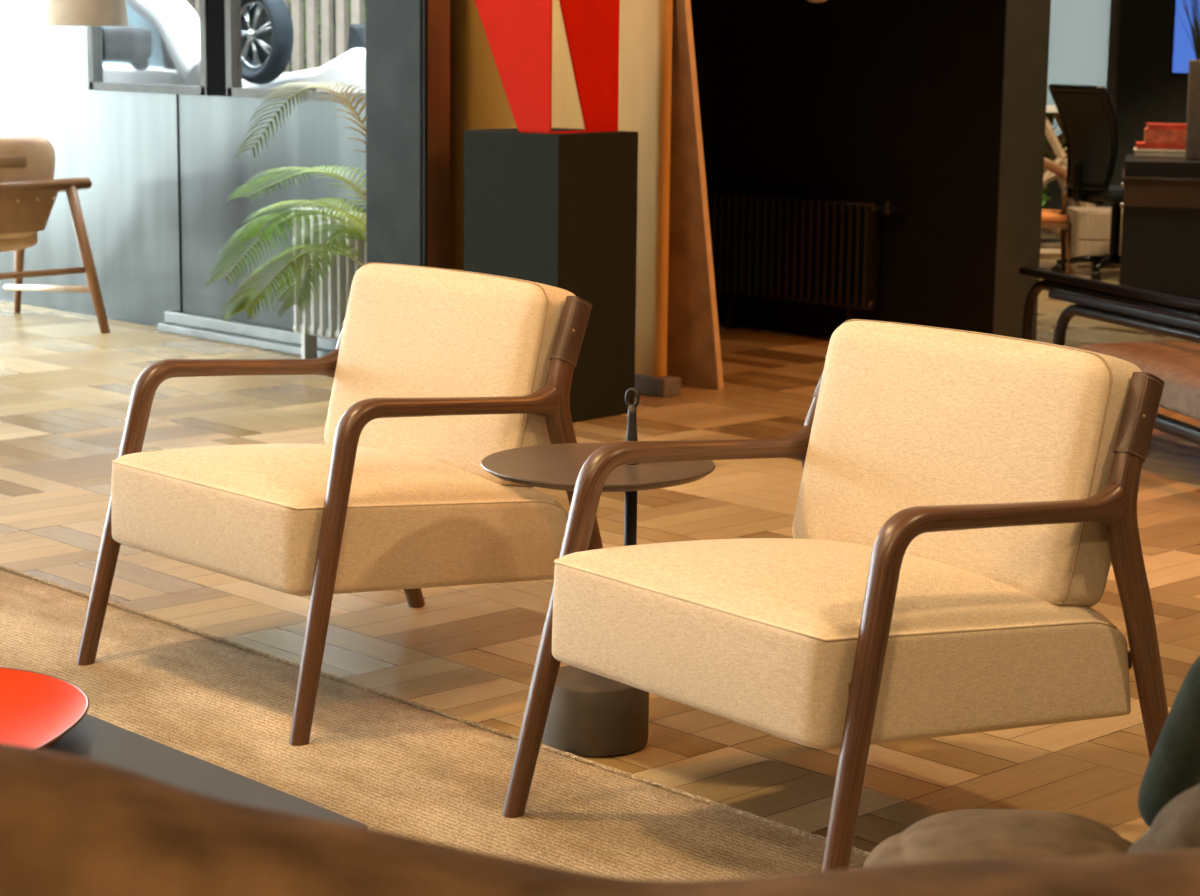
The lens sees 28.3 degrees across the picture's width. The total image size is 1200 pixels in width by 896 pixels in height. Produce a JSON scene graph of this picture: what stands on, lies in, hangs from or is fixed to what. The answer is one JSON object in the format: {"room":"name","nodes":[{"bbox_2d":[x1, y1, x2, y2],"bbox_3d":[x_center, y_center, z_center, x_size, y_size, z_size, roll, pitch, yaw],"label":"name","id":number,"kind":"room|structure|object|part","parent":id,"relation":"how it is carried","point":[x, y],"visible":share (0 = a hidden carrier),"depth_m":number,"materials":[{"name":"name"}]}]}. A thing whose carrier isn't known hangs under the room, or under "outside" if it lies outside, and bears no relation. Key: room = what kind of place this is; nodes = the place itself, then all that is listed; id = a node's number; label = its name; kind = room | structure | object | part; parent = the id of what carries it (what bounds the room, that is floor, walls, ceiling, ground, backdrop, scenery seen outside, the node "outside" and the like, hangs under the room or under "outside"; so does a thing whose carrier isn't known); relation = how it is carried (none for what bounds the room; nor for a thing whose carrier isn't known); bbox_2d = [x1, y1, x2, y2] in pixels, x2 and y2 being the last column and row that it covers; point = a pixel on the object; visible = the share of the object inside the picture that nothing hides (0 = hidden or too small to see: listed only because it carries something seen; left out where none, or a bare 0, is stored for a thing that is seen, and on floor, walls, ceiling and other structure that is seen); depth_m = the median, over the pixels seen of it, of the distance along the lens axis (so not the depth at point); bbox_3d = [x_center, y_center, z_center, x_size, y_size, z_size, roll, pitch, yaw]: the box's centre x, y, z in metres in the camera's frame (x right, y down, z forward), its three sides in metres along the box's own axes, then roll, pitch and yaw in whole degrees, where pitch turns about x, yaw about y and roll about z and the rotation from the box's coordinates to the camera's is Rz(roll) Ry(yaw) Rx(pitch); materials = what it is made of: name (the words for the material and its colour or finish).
{"room":"office lounge","nodes":[
{"label":"office lounge","id":0,"kind":"room"},
{"bbox_2d":[0,0,365,330],"bbox_3d":[-2.622,-2.119,10.884,0.036,2.950,5.700,-9,14,-43],"label":"wall","id":1,"kind":"structure","parent":0,"point":[162,169],"depth_m":10.30,"materials":[{"name":"paint"}]},
{"bbox_2d":[87,0,206,94],"bbox_3d":[-1.927,-2.114,10.131,0.052,1.185,0.918,-9,14,-43],"label":"window","id":2,"kind":"structure","parent":1,"relation":"in","point":[94,49],"depth_m":10.30,"materials":[{"name":"grey metal"}]},
{"bbox_2d":[205,0,225,95],"bbox_3d":[-1.573,-2.042,9.743,0.020,1.185,0.139,-9,14,-43],"label":"trim","id":3,"kind":"structure","parent":1,"relation":"attached to","point":[215,9],"depth_m":9.80,"materials":[{"name":"black metal"}]},
{"bbox_2d":[158,311,337,357],"bbox_3d":[-1.281,-0.434,9.653,0.073,0.085,1.750,-9,14,-43],"label":"baseboard","id":4,"kind":"structure","parent":1,"relation":"attached to","point":[180,323],"depth_m":9.86,"materials":[{"name":"grey metal"}]},
{"bbox_2d":[225,0,365,102],"bbox_3d":[-1.172,-1.968,9.348,0.052,1.185,0.992,-9,14,-43],"label":"window","id":5,"kind":"structure","parent":1,"relation":"in","point":[233,45],"depth_m":9.72,"materials":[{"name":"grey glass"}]},
{"bbox_2d":[289,0,364,71],"bbox_3d":[-0.604,-2.460,12.979,0.100,2.950,5.200,-9,14,-43],"label":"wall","id":6,"kind":"structure","parent":0,"point":[334,1],"depth_m":14.00,"materials":[{"name":"paint"}]},
{"bbox_2d":[474,0,619,133],"bbox_3d":[-0.230,-1.436,8.019,0.483,0.720,0.345,9,13,40],"label":"sculpture","id":7,"kind":"object","parent":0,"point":[518,32],"visible":1,"depth_m":7.87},
{"bbox_2d":[450,0,680,397],"bbox_3d":[-0.170,-1.723,8.778,0.090,2.950,1.305,-9,14,-43],"label":"wall","id":8,"kind":"structure","parent":0,"point":[478,98],"depth_m":8.57,"materials":[{"name":"beige paint"}]},
{"bbox_2d":[0,231,1199,851],"bbox_3d":[0.093,0.153,6.917,17.500,0.100,15.700,-9,14,-43],"label":"floor","id":9,"kind":"structure","parent":0,"point":[470,652],"depth_m":5.83,"materials":[{"name":"brown wood"}]},
{"bbox_2d":[0,137,109,332],"bbox_3d":[-2.737,-0.910,10.135,1.091,0.840,0.938,-9,14,-43],"label":"lounge chair","id":10,"kind":"object","parent":9,"relation":"on","point":[29,189],"visible":1,"depth_m":10.01,"materials":[{"name":"brown wood"}]},
{"bbox_2d":[0,232,37,251],"bbox_3d":[-2.768,-0.930,10.165,0.520,0.180,0.600,-9,14,-43],"label":"seat cushion","id":11,"kind":"object","parent":10,"relation":"on","point":[17,241],"depth_m":10.05,"materials":[{"name":"beige leather"}]},
{"bbox_3d":[-2.606,-0.871,10.676,0.050,0.580,0.386,-4,11,-23],"label":"leg","id":12,"kind":"part","parent":10,"relation":"part of","materials":[{"name":"brown wood"}]},
{"bbox_3d":[-2.480,-1.078,9.834,0.842,0.055,0.062,-9,14,-43],"label":"rail","id":13,"kind":"part","parent":10,"relation":"part of","materials":[{"name":"brown wood"}]},
{"bbox_3d":[-2.364,-1.130,10.319,0.042,0.103,0.530,-9,14,-43],"label":"armrest","id":14,"kind":"part","parent":10,"relation":"part of","materials":[{"name":"brown wood"}]},
{"bbox_3d":[-2.182,-0.801,10.125,0.178,0.634,0.050,1,10,-1],"label":"leg","id":15,"kind":"part","parent":10,"relation":"part of","materials":[{"name":"brown wood"}]},
{"bbox_2d":[203,82,365,324],"bbox_3d":[-1.028,-0.802,8.828,0.548,1.098,1.221,-9,14,-43],"label":"potted palm","id":16,"kind":"object","parent":9,"relation":"on","point":[356,230],"visible":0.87,"depth_m":8.94,"materials":[{"name":"plant"}]},
{"bbox_2d":[292,206,366,358],"bbox_3d":[-0.976,-0.613,9.178,0.090,0.607,0.620,-9,14,-43],"label":"radiator","id":17,"kind":"object","parent":9,"relation":"on","point":[324,319],"visible":0.29,"depth_m":9.23,"materials":[{"name":"white metal"}]},
{"bbox_2d":[365,0,449,268],"bbox_3d":[-0.665,-1.625,8.182,0.110,2.950,0.331,-9,14,-43],"label":"steel column","id":18,"kind":"structure","parent":9,"relation":"on","point":[407,42],"depth_m":8.20,"materials":[{"name":"grey metal"}]},
{"bbox_2d":[0,565,870,880],"bbox_3d":[-1.769,0.724,3.194,4.014,0.009,8.000,-9,14,-43],"label":"rug","id":19,"kind":"object","parent":9,"relation":"on","point":[377,759],"visible":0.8,"depth_m":4.25,"materials":[{"name":"carpet"}]},
{"bbox_2d":[46,714,367,827],"bbox_3d":[-1.213,0.554,3.226,0.902,0.333,1.775,-9,14,-43],"label":"coffee table","id":20,"kind":"object","parent":19,"relation":"on","point":[93,738],"visible":0.2,"depth_m":3.10,"materials":[{"name":"paint"}]},
{"bbox_2d":[0,667,89,748],"bbox_3d":[-0.919,0.372,3.201,0.456,0.040,0.567,-9,14,-43],"label":"bowl","id":21,"kind":"object","parent":20,"relation":"on","point":[37,709],"visible":0.79,"depth_m":3.29,"materials":[{"name":"red ceramic"}]},
{"bbox_2d":[76,262,602,745],"bbox_3d":[-0.489,0.057,4.813,0.880,0.810,0.769,-9,13,-43],"label":"armchair","id":22,"kind":"object","parent":19,"relation":"on","point":[436,372],"visible":0.98,"depth_m":4.68,"materials":[{"name":"beige fabric"}]},
{"bbox_3d":[-0.990,0.173,4.848,0.174,0.555,0.042,-6,12,-33],"label":"leg","id":23,"kind":"part","parent":22,"relation":"part of","materials":[{"name":"brown wood"}]},
{"bbox_3d":[-0.744,-0.157,5.003,0.554,0.138,0.050,-9,13,-43],"label":"armrest","id":24,"kind":"part","parent":22,"relation":"part of","materials":[{"name":"brown wood"}]},
{"bbox_3d":[-0.508,0.266,4.343,0.042,0.555,0.174,8,12,36],"label":"leg","id":25,"kind":"part","parent":22,"relation":"part of","materials":[{"name":"brown wood"}]},
{"bbox_2d":[111,444,568,595],"bbox_3d":[-0.516,0.128,4.801,0.730,0.272,0.656,-9,13,-43],"label":"seat cushion","id":26,"kind":"object","parent":22,"relation":"on","point":[418,515],"depth_m":4.57,"materials":[{"name":"beige fabric"}]},
{"bbox_3d":[-0.487,-0.004,5.275,0.237,0.771,0.054,-9,13,-43],"label":"leg","id":27,"kind":"part","parent":22,"relation":"part of","materials":[{"name":"brown wood"}]},
{"bbox_3d":[-0.280,-0.067,4.518,0.554,0.138,0.050,-9,13,-43],"label":"armrest","id":28,"kind":"part","parent":22,"relation":"part of","materials":[{"name":"brown wood"}]},
{"bbox_2d":[324,264,574,486],"bbox_3d":[-0.312,-0.162,4.942,0.232,0.416,0.624,-9,13,-43],"label":"cushion","id":29,"kind":"object","parent":22,"relation":"on","point":[410,331],"depth_m":4.83,"materials":[{"name":"beige fabric"}]},
{"bbox_3d":[-0.025,0.086,4.792,0.237,0.771,0.054,-9,13,-43],"label":"leg","id":30,"kind":"part","parent":22,"relation":"part of","materials":[{"name":"brown wood"}]},
{"bbox_2d":[0,742,1199,895],"bbox_3d":[0.117,0.512,1.911,1.689,0.898,1.335,1,10,0],"label":"sofa","id":31,"kind":"object","parent":19,"relation":"on","point":[71,825],"visible":1,"depth_m":1.31,"materials":[{"name":"brown fabric"}]},
{"bbox_2d":[863,809,1133,866],"bbox_3d":[0.411,0.441,2.310,0.311,0.145,0.344,1,10,0],"label":"throw cushion","id":32,"kind":"object","parent":31,"relation":"on","point":[969,834],"visible":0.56,"depth_m":2.30,"materials":[{"name":"fabric"}]},
{"bbox_2d":[1127,784,1199,852],"bbox_3d":[0.689,0.403,2.088,0.470,0.360,0.181,1,10,0],"label":"throw cushion","id":33,"kind":"object","parent":31,"relation":"on","point":[1176,826],"visible":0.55,"depth_m":2.06,"materials":[{"name":"beige fabric"}]},
{"bbox_2d":[1138,656,1199,827],"bbox_3d":[0.749,0.352,2.481,0.370,0.335,0.170,1,10,1],"label":"throw cushion","id":34,"kind":"object","parent":31,"relation":"on","point":[1173,767],"visible":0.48,"depth_m":2.45,"materials":[{"name":"green fabric"}]},
{"bbox_2d":[501,319,1168,870],"bbox_3d":[0.418,0.231,3.862,0.880,0.814,0.769,-7,13,-38],"label":"armchair","id":35,"kind":"object","parent":19,"relation":"on","point":[966,501],"visible":1,"depth_m":3.72,"materials":[{"name":"beige fabric"}]},
{"bbox_3d":[-0.081,0.343,3.934,0.174,0.555,0.042,-5,11,-29],"label":"leg","id":36,"kind":"part","parent":35,"relation":"part of","materials":[{"name":"brown wood"}]},
{"bbox_3d":[0.181,0.017,4.071,0.554,0.138,0.050,-7,13,-38],"label":"armrest","id":37,"kind":"part","parent":35,"relation":"part of","materials":[{"name":"brown wood"}]},
{"bbox_3d":[0.456,0.173,4.323,0.237,0.771,0.054,-7,13,-38],"label":"leg","id":38,"kind":"part","parent":35,"relation":"part of","materials":[{"name":"brown wood"}]},
{"bbox_2d":[552,538,1130,748],"bbox_3d":[0.390,0.292,3.850,0.730,0.272,0.656,-7,13,-38],"label":"seat cushion","id":39,"kind":"object","parent":35,"relation":"on","point":[766,635],"depth_m":3.63,"materials":[{"name":"beige fabric"}]},
{"bbox_3d":[0.361,0.442,3.394,0.042,0.555,0.174,9,13,41],"label":"leg","id":40,"kind":"part","parent":35,"relation":"part of","materials":[{"name":"brown wood"}]},
{"bbox_2d":[792,321,1141,606],"bbox_3d":[0.607,0.014,3.976,0.232,0.416,0.624,-7,13,-38],"label":"cushion","id":41,"kind":"object","parent":35,"relation":"on","point":[906,415],"depth_m":3.87,"materials":[{"name":"beige fabric"}]},
{"bbox_3d":[0.606,0.112,3.552,0.554,0.138,0.050,-7,13,-38],"label":"armrest","id":42,"kind":"part","parent":35,"relation":"part of","materials":[{"name":"brown wood"}]},
{"bbox_3d":[0.660,0.300,4.072,0.020,0.030,0.620,-7,13,-38],"label":"seat rail","id":43,"kind":"part","parent":35,"relation":"part of","materials":[{"name":"brown wood"}]},
{"bbox_3d":[0.879,0.268,3.806,0.237,0.771,0.054,-7,13,-38],"label":"leg","id":44,"kind":"part","parent":35,"relation":"part of","materials":[{"name":"brown wood"}]},
{"bbox_2d":[464,128,637,422],"bbox_3d":[-0.170,-0.598,8.115,0.434,0.962,0.402,9,13,40],"label":"plinth","id":45,"kind":"object","parent":9,"relation":"on","point":[559,210],"visible":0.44,"depth_m":7.96,"materials":[{"name":"black paint"}]},
{"bbox_2d":[481,388,714,756],"bbox_3d":[-0.006,0.216,4.324,0.423,0.663,0.423,-9,14,-43],"label":"side table","id":46,"kind":"object","parent":9,"relation":"on","point":[590,714],"visible":0.8,"depth_m":4.28,"materials":[{"name":"metal"}]},
{"bbox_3d":[0.058,-0.039,4.274,0.025,0.141,0.025,-3,11,-21],"label":"handle","id":47,"kind":"part","parent":46,"relation":"part of","materials":[{"name":"metal"}]},
{"bbox_2d":[667,0,723,389],"bbox_3d":[0.149,-1.082,8.750,0.285,1.704,0.624,-9,14,-43],"label":"wooden panel","id":48,"kind":"object","parent":9,"relation":"on","point":[693,340],"visible":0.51,"depth_m":8.66,"materials":[{"name":"wood"}]},
{"bbox_2d":[712,190,902,328],"bbox_3d":[0.873,-0.783,10.256,0.105,0.615,1.020,-9,14,-43],"label":"radiator","id":49,"kind":"object","parent":9,"relation":"on","point":[820,251],"visible":0.97,"depth_m":10.22,"materials":[{"name":"black metal"}]},
{"bbox_2d":[1042,113,1058,208],"bbox_3d":[2.543,-1.609,14.321,0.414,0.885,0.362,4,10,16],"label":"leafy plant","id":50,"kind":"object","parent":9,"relation":"on","point":[1050,116],"visible":0.04,"depth_m":14.20,"materials":[{"name":"green plant"}]},
{"bbox_2d":[1041,157,1071,274],"bbox_3d":[2.379,-1.313,13.301,0.503,0.651,0.510,2,10,6],"label":"chair","id":51,"kind":"object","parent":9,"relation":"on","point":[1051,219],"visible":0.48,"depth_m":13.11,"materials":[{"name":"brown wood"}]},
{"bbox_3d":[2.375,-1.302,13.294,0.475,0.060,0.400,2,10,6],"label":"seat","id":52,"kind":"part","parent":51,"relation":"part of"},
{"bbox_3d":[2.381,-1.516,13.266,0.491,0.240,0.510,2,10,6],"label":"rail","id":53,"kind":"part","parent":51,"relation":"part of","materials":[{"name":"brown wood"}]},
{"bbox_3d":[2.375,-1.262,13.301,0.495,0.032,0.420,2,10,6],"label":"seat frame","id":54,"kind":"part","parent":51,"relation":"part of","materials":[{"name":"brown wood"}]},
{"bbox_3d":[2.624,-1.149,13.481,0.033,0.272,0.046,10,14,44],"label":"leg","id":55,"kind":"part","parent":51,"relation":"part of","materials":[{"name":"brown wood"}]},
{"bbox_3d":[2.598,-1.375,13.286,0.026,0.227,0.084,2,10,10],"label":"post","id":56,"kind":"part","parent":51,"relation":"part of","materials":[{"name":"brown wood"}]},
{"bbox_3d":[2.584,-1.087,13.120,0.046,0.272,0.033,7,12,31],"label":"leg","id":57,"kind":"part","parent":51,"relation":"part of","materials":[{"name":"brown wood"}]},
{"bbox_2d":[1040,104,1095,256],"bbox_3d":[2.543,-1.614,14.319,0.844,0.895,0.520,1,10,0],"label":"chair","id":58,"kind":"object","parent":9,"relation":"on","point":[1047,249],"visible":0.02,"depth_m":14.15,"materials":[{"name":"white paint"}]},
{"bbox_2d":[1048,84,1123,280],"bbox_3d":[2.819,-1.457,12.995,0.709,1.046,0.654,-4,11,-25],"label":"office chair","id":59,"kind":"object","parent":9,"relation":"on","point":[1086,112],"visible":0.67,"depth_m":12.83,"materials":[{"name":"black fabric"}]},
{"bbox_3d":[2.592,-1.679,12.847,0.180,0.530,0.460,-4,11,-25],"label":"backrest","id":60,"kind":"part","parent":59,"relation":"part of","materials":[{"name":"black fabric"}]},
{"bbox_3d":[2.665,-1.036,13.110,0.292,0.061,0.048,3,10,11],"label":"leg","id":61,"kind":"part","parent":59,"relation":"part of","materials":[{"name":"black paint"}]},
{"bbox_3d":[2.593,-1.679,12.847,0.202,0.564,0.490,-4,11,-25],"label":"frame","id":62,"kind":"part","parent":59,"relation":"part of","materials":[{"name":"black paint"}]},
{"bbox_3d":[2.841,-1.391,13.019,0.460,0.070,0.480,-4,11,-25],"label":"seat","id":63,"kind":"part","parent":59,"relation":"part of","materials":[{"name":"black fabric"}]},
{"bbox_3d":[2.747,-1.004,12.935,0.048,0.061,0.292,6,11,29],"label":"leg","id":64,"kind":"part","parent":59,"relation":"part of","materials":[{"name":"black paint"}]},
{"bbox_3d":[2.941,-1.006,12.958,0.048,0.061,0.292,-8,13,-42],"label":"leg","id":65,"kind":"part","parent":59,"relation":"part of","materials":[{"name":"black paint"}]},
{"bbox_2d":[1067,207,1122,267],"bbox_3d":[2.930,-1.223,13.777,0.400,0.320,0.374,1,10,0],"label":"drawer unit","id":66,"kind":"object","parent":9,"relation":"on","point":[1090,231],"visible":0.36,"depth_m":13.60,"materials":[{"name":"brown wood"}]},
{"bbox_3d":[2.927,-1.115,13.613,0.384,0.140,0.014,1,10,0],"label":"drawer","id":67,"kind":"part","parent":66,"relation":"part of","materials":[{"name":"brown wood"}]},
{"bbox_3d":[2.929,-1.265,13.587,0.384,0.148,0.014,1,10,0],"label":"drawer","id":68,"kind":"part","parent":66,"relation":"part of","materials":[{"name":"brown wood"}]},
{"bbox_2d":[1019,267,1199,444],"bbox_3d":[1.762,-0.338,7.632,0.502,0.661,2.001,-3,10,-18],"label":"lounge chair","id":69,"kind":"object","parent":9,"relation":"on","point":[1177,364],"visible":0.62,"depth_m":7.46,"materials":[{"name":"black paint"}]},
{"bbox_3d":[1.729,-0.534,7.987,0.048,0.030,1.250,-3,10,-18],"label":"armrest","id":70,"kind":"part","parent":69,"relation":"part of","materials":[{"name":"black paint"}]},
{"bbox_3d":[1.645,-0.414,7.247,0.048,0.030,1.050,-3,10,-18],"label":"armrest","id":71,"kind":"part","parent":69,"relation":"part of","materials":[{"name":"black paint"}]},
{"bbox_2d":[1077,342,1199,420],"bbox_3d":[1.876,-0.202,7.357,0.450,0.152,0.941,-3,10,-18],"label":"seat cushion","id":72,"kind":"object","parent":69,"relation":"on","point":[1177,364],"depth_m":7.28,"materials":[{"name":"brown leather"}]},
{"bbox_3d":[1.874,-0.107,7.363,0.476,0.078,0.962,-3,10,-18],"label":"seat frame","id":73,"kind":"part","parent":69,"relation":"part of","materials":[{"name":"black paint"}]},
{"bbox_2d":[1119,154,1199,300],"bbox_3d":[3.484,-1.116,12.123,1.635,0.691,0.740,3,10,12],"label":"desk","id":74,"kind":"object","parent":9,"relation":"on","point":[1160,237],"visible":0.98,"depth_m":11.91,"materials":[{"name":"black wood"}]},
{"bbox_2d":[1133,147,1184,156],"bbox_3d":[2.971,-1.540,12.389,0.366,0.038,0.206,2,10,10],"label":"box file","id":75,"kind":"object","parent":74,"relation":"on","point":[1137,152],"visible":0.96,"depth_m":12.30,"materials":[{"name":"beige cardboard"}]},
{"bbox_3d":[2.971,-1.551,12.387,0.366,0.016,0.206,2,10,10],"label":"lid","id":76,"kind":"part","parent":75,"relation":"part of","materials":[{"name":"beige cardboard"}]},
{"bbox_2d":[1135,142,1185,149],"bbox_3d":[2.961,-1.573,12.381,0.330,0.030,0.190,2,10,10],"label":"book","id":77,"kind":"object","parent":75,"relation":"on","point":[1139,145],"visible":0.77,"depth_m":12.30,"materials":[{"name":"red paper"}]},
{"bbox_2d":[1143,128,1185,143],"bbox_3d":[2.980,-1.622,12.366,0.290,0.070,0.170,2,10,10],"label":"book","id":78,"kind":"object","parent":77,"relation":"on","point":[1150,136],"visible":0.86,"depth_m":12.29,"materials":[{"name":"red paper"}]},
{"bbox_2d":[1145,123,1185,129],"bbox_3d":[2.975,-1.671,12.359,0.260,0.028,0.150,2,10,7],"label":"book","id":79,"kind":"object","parent":78,"relation":"on","point":[1153,126],"visible":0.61,"depth_m":12.29,"materials":[{"name":"red paper"}]},
{"bbox_2d":[1175,0,1199,159],"bbox_3d":[3.063,-2.005,11.985,0.419,1.095,0.300,3,10,12],"label":"planter","id":80,"kind":"object","parent":74,"relation":"on","point":[1192,152],"visible":1,"depth_m":11.95,"materials":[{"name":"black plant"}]},
{"bbox_3d":[3.039,-1.707,12.007,0.150,0.500,0.150,3,10,12],"label":"pot","id":81,"kind":"part","parent":80,"relation":"part of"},
{"bbox_2d":[690,0,719,245],"bbox_3d":[-0.159,-1.903,9.810,0.080,2.950,2.041,9,13,40],"label":"wall","id":82,"kind":"structure","parent":0,"point":[705,14],"depth_m":10.55,"materials":[{"name":"black paint"}]},
{"bbox_2d":[716,0,1050,340],"bbox_3d":[1.152,-1.939,10.107,0.292,2.950,1.651,-9,14,-43],"label":"wall","id":83,"kind":"structure","parent":0,"point":[935,110],"depth_m":9.88,"materials":[{"name":"black paint"}]},
{"bbox_2d":[1041,0,1187,230],"bbox_3d":[6.386,-2.300,12.532,0.100,2.950,15.700,-9,14,-43],"label":"wall","id":84,"kind":"structure","parent":0,"point":[1147,91],"depth_m":15.47,"materials":[{"name":"black paint"}]},
{"bbox_2d":[1047,0,1120,142],"bbox_3d":[3.166,-3.044,15.798,0.090,2.020,0.730,-9,14,-43],"label":"window","id":85,"kind":"structure","parent":84,"relation":"in","point":[1084,34],"depth_m":15.80,"materials":[{"name":"clear glass"},{"name":"dark painted metal"}]},
{"bbox_2d":[1171,0,1199,74],"bbox_3d":[3.938,-2.658,14.975,0.054,0.620,0.730,-9,14,-43],"label":"wall screen","id":86,"kind":"object","parent":84,"relation":"attached to","point":[1183,51],"visible":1,"depth_m":15.18,"materials":[{"name":"blue glass"}]},
{"bbox_3d":[0.129,-2.852,6.393,17.500,0.100,15.700,-9,14,-43],"label":"ceiling","id":87,"kind":"structure","parent":0,"visible":0},
{"bbox_2d":[42,0,128,25],"bbox_3d":[-2.108,-2.553,9.639,0.352,1.656,0.352,-9,14,-43],"label":"pendant lamp","id":88,"kind":"object","parent":87,"relation":"hanging from","point":[55,12],"visible":1,"depth_m":9.63,"materials":[{"name":"fabric"}]},
{"bbox_2d":[807,0,826,2],"bbox_3d":[0.876,-2.534,9.371,0.092,1.532,0.092,-9,14,-43],"label":"spot lamp","id":89,"kind":"object","parent":87,"relation":"hanging from","point":[812,1],"visible":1,"depth_m":9.48,"materials":[{"name":"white paint"}]},
{"label":"outside","id":90,"kind":"structure","parent":0,"visible":0},
{"bbox_3d":[-1.731,-0.865,12.328,2.770,0.003,5.200,-9,14,-43],"label":"ground","id":91,"kind":"structure","parent":90,"visible":0},
{"bbox_2d":[102,0,283,87],"bbox_3d":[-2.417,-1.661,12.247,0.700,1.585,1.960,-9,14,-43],"label":"parked car","id":92,"kind":"object","parent":91,"relation":"on","point":[160,44],"visible":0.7,"depth_m":11.59,"materials":[{"name":"white paint"}]},
{"bbox_2d":[102,27,151,70],"bbox_3d":[-2.350,-1.963,11.764,0.206,0.242,0.460,-9,14,-43],"label":"mirror","id":93,"kind":"object","parent":92,"relation":"attached to","point":[133,45],"depth_m":11.61,"materials":[{"name":"grey plastic"}]},
{"bbox_3d":[-2.071,-2.034,11.656,0.040,0.350,0.340,-9,14,-43],"label":"quarter panel","id":94,"kind":"part","parent":92,"relation":"part of","materials":[{"name":"white metal"}]},
{"bbox_3d":[-2.354,-1.440,12.363,0.500,1.110,1.940,-9,14,-43],"label":"door panel","id":95,"kind":"part","parent":92,"relation":"part of","materials":[{"name":"white paint"}]},
{"bbox_2d":[185,0,363,72],"bbox_3d":[-1.209,-2.027,12.930,0.060,2.100,4.150,-9,14,-43],"label":"fence","id":96,"kind":"object","parent":91,"relation":"on","point":[297,6],"visible":0.02,"depth_m":13.24,"materials":[{"name":"white wood"}]},
{"bbox_2d":[194,0,364,69],"bbox_3d":[-1.048,-2.043,13.041,0.358,1.777,4.072,-9,14,-43],"label":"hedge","id":97,"kind":"object","parent":91,"relation":"on","point":[319,1],"visible":0.02,"depth_m":13.50,"materials":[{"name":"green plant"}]},
{"bbox_2d":[241,0,365,92],"bbox_3d":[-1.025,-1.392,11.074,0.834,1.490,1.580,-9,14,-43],"label":"parked car","id":98,"kind":"object","parent":91,"relation":"on","point":[267,35],"visible":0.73,"depth_m":10.97,"materials":[{"name":"white metal"}]}
]}

